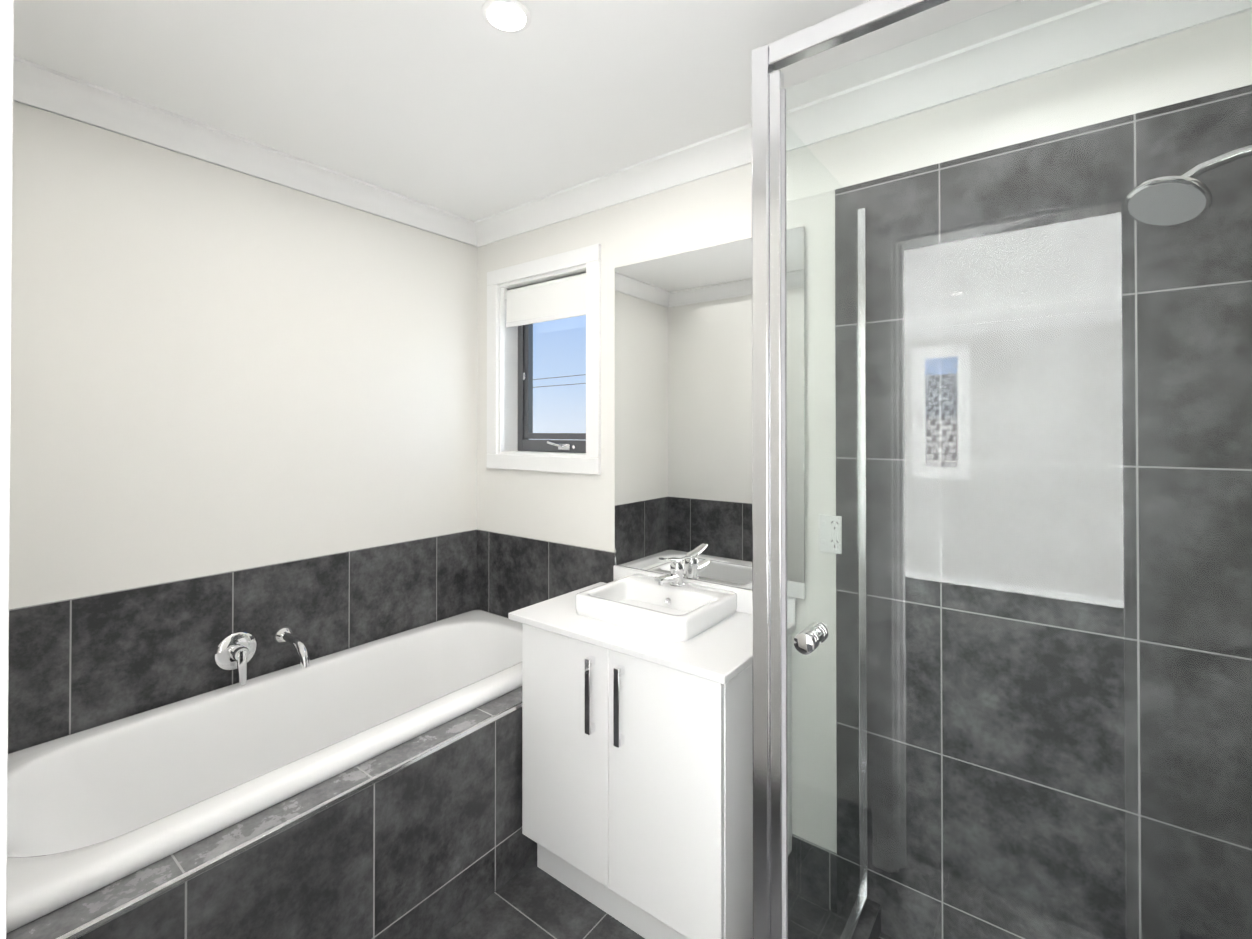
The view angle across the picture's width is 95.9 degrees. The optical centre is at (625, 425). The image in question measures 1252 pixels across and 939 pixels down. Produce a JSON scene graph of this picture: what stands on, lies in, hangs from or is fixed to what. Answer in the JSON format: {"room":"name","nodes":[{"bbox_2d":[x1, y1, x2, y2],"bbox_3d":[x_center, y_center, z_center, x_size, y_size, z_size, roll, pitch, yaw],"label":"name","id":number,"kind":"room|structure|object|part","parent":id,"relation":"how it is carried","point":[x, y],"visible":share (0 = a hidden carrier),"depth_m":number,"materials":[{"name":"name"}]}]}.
{"room":"bathroom","nodes":[
{"label":"bathroom","id":0,"kind":"room"},
{"bbox_2d":[9,101,477,608],"bbox_3d":[-1.293,0.256,2.099,0.100,2.440,1.936,0,-1,37],"label":"wall","id":1,"kind":"structure","parent":0,"point":[216,369],"depth_m":1.89,"materials":[{"name":"paint"}]},
{"bbox_2d":[8,529,476,753],"bbox_3d":[-1.250,0.988,2.061,0.008,0.975,1.736,0,-1,37],"label":"tile backsplash","id":2,"kind":"structure","parent":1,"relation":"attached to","point":[79,664],"depth_m":1.86,"materials":[{"name":"grey tile"}]},
{"bbox_2d":[214,626,309,686],"bbox_3d":[-1.227,0.793,1.927,0.190,0.166,0.244,0,-1,37],"label":"tap","id":3,"kind":"object","parent":2,"relation":"attached to","point":[234,651],"visible":1,"depth_m":1.93,"materials":[{"name":"silver metal"}]},
{"bbox_3d":[-1.334,0.772,1.933,0.011,0.124,0.124,0,-1,37],"label":"mixer plate","id":4,"kind":"part","parent":3,"relation":"part of","materials":[{"name":"silver metal"}]},
{"bbox_3d":[-1.296,0.818,1.903,0.032,0.116,0.028,0,-1,37],"label":"mixer lever","id":5,"kind":"part","parent":3,"relation":"part of","materials":[{"name":"silver metal"}]},
{"bbox_3d":[-1.168,0.791,1.995,0.178,0.088,0.032,0,-1,37],"label":"spout","id":6,"kind":"part","parent":3,"relation":"part of","materials":[{"name":"silver metal"}]},
{"bbox_2d":[13,56,476,246],"bbox_3d":[-1.219,-0.922,2.052,0.085,0.085,1.736,0,-1,37],"label":"crown molding","id":7,"kind":"structure","parent":1,"relation":"attached to","point":[38,86],"depth_m":1.87,"materials":[{"name":"paint"}]},
{"bbox_2d":[14,0,1098,220],"bbox_3d":[-0.178,-1.021,1.261,2.900,0.100,1.936,0,-1,37],"label":"ceiling","id":8,"kind":"structure","parent":0,"point":[463,108],"depth_m":1.54,"materials":[{"name":"paint"}]},
{"bbox_2d":[481,0,531,32],"bbox_3d":[-0.281,-0.966,1.332,0.116,0.007,0.116,0,-1,37],"label":"recessed light","id":9,"kind":"object","parent":8,"relation":"in","point":[510,16],"visible":1,"depth_m":1.32,"materials":[{"name":"white plastic"}]},
{"bbox_2d":[438,858,838,938],"bbox_3d":[-0.178,1.519,1.242,2.900,0.100,1.936,0,-1,37],"label":"floor","id":10,"kind":"structure","parent":0,"point":[531,900],"depth_m":1.69,"materials":[{"name":"tile"}]},
{"bbox_2d":[6,610,536,938],"bbox_3d":[-0.916,1.173,1.806,0.826,0.600,1.717,0,-1,37],"label":"bathtub","id":11,"kind":"object","parent":10,"relation":"on","point":[371,790],"visible":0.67,"depth_m":1.56,"materials":[{"name":"ceramic"}]},
{"bbox_2d":[508,558,795,938],"bbox_3d":[0.067,0.960,1.824,0.802,1.027,0.500,0,-1,37],"label":"bathroom vanity","id":12,"kind":"object","parent":10,"relation":"on","point":[637,751],"visible":0.98,"depth_m":1.61,"materials":[{"name":"white laminate"}]},
{"bbox_3d":[-0.192,0.994,1.752,0.362,0.690,0.018,0,-1,37],"label":"door","id":13,"kind":"part","parent":12,"relation":"part of","materials":[{"name":"white laminate"}]},
{"bbox_3d":[-0.104,0.694,1.663,0.020,0.024,0.022,0,-1,37],"label":"handle","id":14,"kind":"part","parent":12,"relation":"part of","materials":[{"name":"silver metal"}]},
{"bbox_3d":[-0.104,0.890,1.662,0.020,0.024,0.022,0,-1,37],"label":"handle","id":15,"kind":"part","parent":12,"relation":"part of","materials":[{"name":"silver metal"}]},
{"bbox_3d":[-0.018,0.694,1.598,0.020,0.024,0.022,0,-1,37],"label":"handle","id":16,"kind":"part","parent":12,"relation":"part of","materials":[{"name":"silver metal"}]},
{"bbox_3d":[-0.018,0.890,1.597,0.020,0.024,0.022,0,-1,37],"label":"handle","id":17,"kind":"part","parent":12,"relation":"part of","materials":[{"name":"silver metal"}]},
{"bbox_2d":[575,574,736,640],"bbox_3d":[0.102,0.628,1.881,0.430,0.142,0.358,0,-1,37],"label":"basin","id":18,"kind":"object","parent":12,"relation":"in","point":[687,609],"depth_m":1.83,"materials":[{"name":"white ceramic"}]},
{"bbox_3d":[0.100,0.992,1.531,0.362,0.690,0.018,0,-1,37],"label":"door","id":19,"kind":"part","parent":12,"relation":"part of","materials":[{"name":"white laminate"}]},
{"bbox_3d":[0.141,0.528,1.934,0.032,0.035,0.113,0,-1,37],"label":"mixer spout","id":20,"kind":"part","parent":12,"relation":"part of","materials":[{"name":"silver metal"}]},
{"bbox_3d":[0.158,0.464,1.958,0.038,0.033,0.126,0,-1,37],"label":"mixer lever","id":21,"kind":"part","parent":12,"relation":"part of","materials":[{"name":"silver metal"}]},
{"bbox_2d":[830,890,880,938],"bbox_3d":[0.496,1.425,1.384,0.085,0.090,0.678,0,-1,37],"label":"shower curb","id":22,"kind":"object","parent":10,"relation":"on","point":[874,906],"depth_m":1.58,"materials":[{"name":"tile"}]},
{"bbox_2d":[879,932,893,938],"bbox_3d":[0.867,1.462,1.101,0.846,0.012,0.678,0,-1,37],"label":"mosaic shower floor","id":23,"kind":"structure","parent":10,"relation":"on","point":[882,935],"depth_m":1.61,"materials":[{"name":"tile"}]},
{"bbox_2d":[477,10,1251,852],"bbox_3d":[0.377,0.255,1.982,2.700,2.440,0.100,0,-1,37],"label":"wall","id":24,"kind":"structure","parent":0,"point":[704,212],"depth_m":1.76,"materials":[{"name":"paint"}]},
{"bbox_2d":[487,244,600,474],"bbox_3d":[-0.332,-0.267,2.558,0.696,0.935,0.188,0,-1,37],"label":"bathroom window","id":25,"kind":"structure","parent":24,"relation":"in","point":[519,308],"depth_m":2.57,"materials":[{"name":"white wood"}]},
{"bbox_3d":[-0.633,-0.266,2.680,0.068,0.799,0.018,0,-1,37],"label":"window architrave","id":26,"kind":"part","parent":25,"relation":"part of","materials":[{"name":"white wood"}]},
{"bbox_3d":[-0.471,-0.275,2.730,0.028,0.677,0.031,0,-1,37],"label":"window sash","id":27,"kind":"part","parent":25,"relation":"part of","materials":[{"name":"grey metal"}]},
{"bbox_3d":[-0.383,-0.701,2.493,0.696,0.068,0.018,0,-1,37],"label":"window architrave","id":28,"kind":"part","parent":25,"relation":"part of","materials":[{"name":"white wood"}]},
{"bbox_3d":[-0.364,-0.475,2.517,0.506,0.022,0.012,0,-1,37],"label":"blind rail","id":29,"kind":"part","parent":25,"relation":"part of","materials":[{"name":"white fabric"}]},
{"bbox_3d":[-0.322,0.084,2.551,0.072,0.029,0.031,0,-1,37],"label":"window winder handle","id":30,"kind":"part","parent":25,"relation":"part of","materials":[{"name":"silver metal"}]},
{"bbox_3d":[-0.300,0.048,2.597,0.402,0.028,0.031,0,-1,37],"label":"window sash","id":31,"kind":"part","parent":25,"relation":"part of","materials":[{"name":"grey metal"}]},
{"bbox_3d":[-0.133,-0.269,2.300,0.068,0.799,0.018,0,-1,37],"label":"window architrave","id":32,"kind":"part","parent":25,"relation":"part of","materials":[{"name":"white wood"}]},
{"bbox_2d":[477,529,750,617],"bbox_3d":[-0.104,0.989,2.275,1.557,0.975,0.008,0,-1,37],"label":"wall tile","id":33,"kind":"structure","parent":24,"relation":"attached to","point":[514,573],"depth_m":2.52,"materials":[{"name":"grey tile"}]},
{"bbox_2d":[615,226,804,598],"bbox_3d":[0.258,-0.040,1.998,0.759,1.170,0.006,0,-1,37],"label":"mirror","id":34,"kind":"object","parent":24,"relation":"attached to","point":[683,405],"visible":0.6,"depth_m":2.01,"materials":[{"name":"white mirror"}]},
{"bbox_2d":[788,834,836,912],"bbox_3d":[0.577,1.385,1.754,0.155,0.175,0.008,0,-1,37],"label":"baseboard","id":35,"kind":"structure","parent":24,"relation":"attached to","point":[821,875],"depth_m":1.75,"materials":[{"name":"grey tile"}]},
{"bbox_2d":[819,514,841,553],"bbox_3d":[0.624,0.331,1.723,0.070,0.116,0.012,0,-1,37],"label":"electrical outlet","id":36,"kind":"object","parent":24,"relation":"attached to","point":[828,529],"depth_m":1.72,"materials":[{"name":"white plastic"}]},
{"bbox_2d":[474,0,1251,246],"bbox_3d":[0.321,-0.923,1.918,2.700,0.085,0.085,0,-1,37],"label":"crown molding","id":37,"kind":"structure","parent":24,"relation":"attached to","point":[724,152],"depth_m":1.58,"materials":[{"name":"paint"}]},
{"bbox_2d":[835,85,1251,938],"bbox_3d":[1.026,0.374,1.421,0.972,2.192,0.008,0,-1,37],"label":"shower wall tile","id":38,"kind":"structure","parent":24,"relation":"attached to","point":[1011,831],"depth_m":1.39,"materials":[{"name":"grey tile"}]},
{"bbox_3d":[-1.086,0.246,0.789,1.815,2.440,0.100,0,-1,37],"label":"wall","id":39,"kind":"structure","parent":0,"visible":0},
{"bbox_2d":[0,0,13,938],"bbox_3d":[-0.350,0.382,0.302,0.066,2.160,0.018,0,-1,37],"label":"door frame","id":40,"kind":"structure","parent":39,"relation":"attached to","point":[6,81],"depth_m":0.29,"materials":[{"name":"white"}]},
{"bbox_3d":[0.603,1.421,0.824,0.932,0.090,0.085,0,-1,37],"label":"sill","id":41,"kind":"structure","parent":0,"visible":0},
{"bbox_2d":[751,0,1251,938],"bbox_3d":[0.818,0.326,1.095,0.906,2.105,0.760,0,-1,37],"label":"screen","id":42,"kind":"object","parent":41,"relation":"on","point":[771,820],"visible":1,"depth_m":1.06,"materials":[{"name":"clear glass"}]},
{"bbox_3d":[0.266,0.326,1.088,0.034,2.105,0.034,0,-1,37],"label":"post","id":43,"kind":"part","parent":42,"relation":"part of","materials":[{"name":"silver metal"}]},
{"bbox_3d":[0.352,0.388,1.049,0.037,0.037,0.038,0,-1,37],"label":"knob","id":44,"kind":"part","parent":42,"relation":"part of","materials":[{"name":"silver metal"}]},
{"bbox_3d":[0.487,0.363,1.380,0.006,1.995,0.703,0,-1,37],"label":"return glass","id":45,"kind":"part","parent":42,"relation":"part of","materials":[{"name":"clear glass"}]},
{"bbox_3d":[0.626,-0.709,0.822,0.872,0.040,0.028,0,-1,37],"label":"header rail","id":46,"kind":"part","parent":42,"relation":"part of","materials":[{"name":"silver metal"}]},
{"bbox_3d":[0.936,0.243,0.404,0.100,2.440,1.936,0,-1,37],"label":"wall","id":47,"kind":"structure","parent":0,"visible":0},
{"bbox_3d":[1.177,0.370,0.809,0.008,2.192,0.799,0,-1,37],"label":"shower wall tile","id":48,"kind":"structure","parent":47,"relation":"attached to","visible":0},
{"bbox_2d":[1124,145,1251,225],"bbox_3d":[1.088,-0.449,0.982,0.332,0.137,0.112,0,-1,37],"label":"shower head","id":49,"kind":"object","parent":48,"relation":"attached to","point":[1136,204],"depth_m":1.03},
{"bbox_3d":[1.127,-0.473,0.981,0.251,0.057,0.027,0,-1,37],"label":"arm","id":50,"kind":"part","parent":49,"relation":"part of"},
{"label":"outside","id":51,"kind":"structure","parent":0,"visible":0},
{"bbox_2d":[533,374,585,379],"bbox_3d":[-3.673,-3.194,36.429,30.000,0.388,0.044,0,-1,37],"label":"power line","id":52,"kind":"structure","parent":51,"point":[558,377],"depth_m":37.02,"materials":[{"name":"black"}]},
{"bbox_2d":[533,383,585,387],"bbox_3d":[-3.673,-2.654,36.425,30.000,0.308,0.044,0,-1,37],"label":"power line","id":53,"kind":"structure","parent":51,"point":[560,385],"depth_m":36.90,"materials":[{"name":"black"}]}
]}

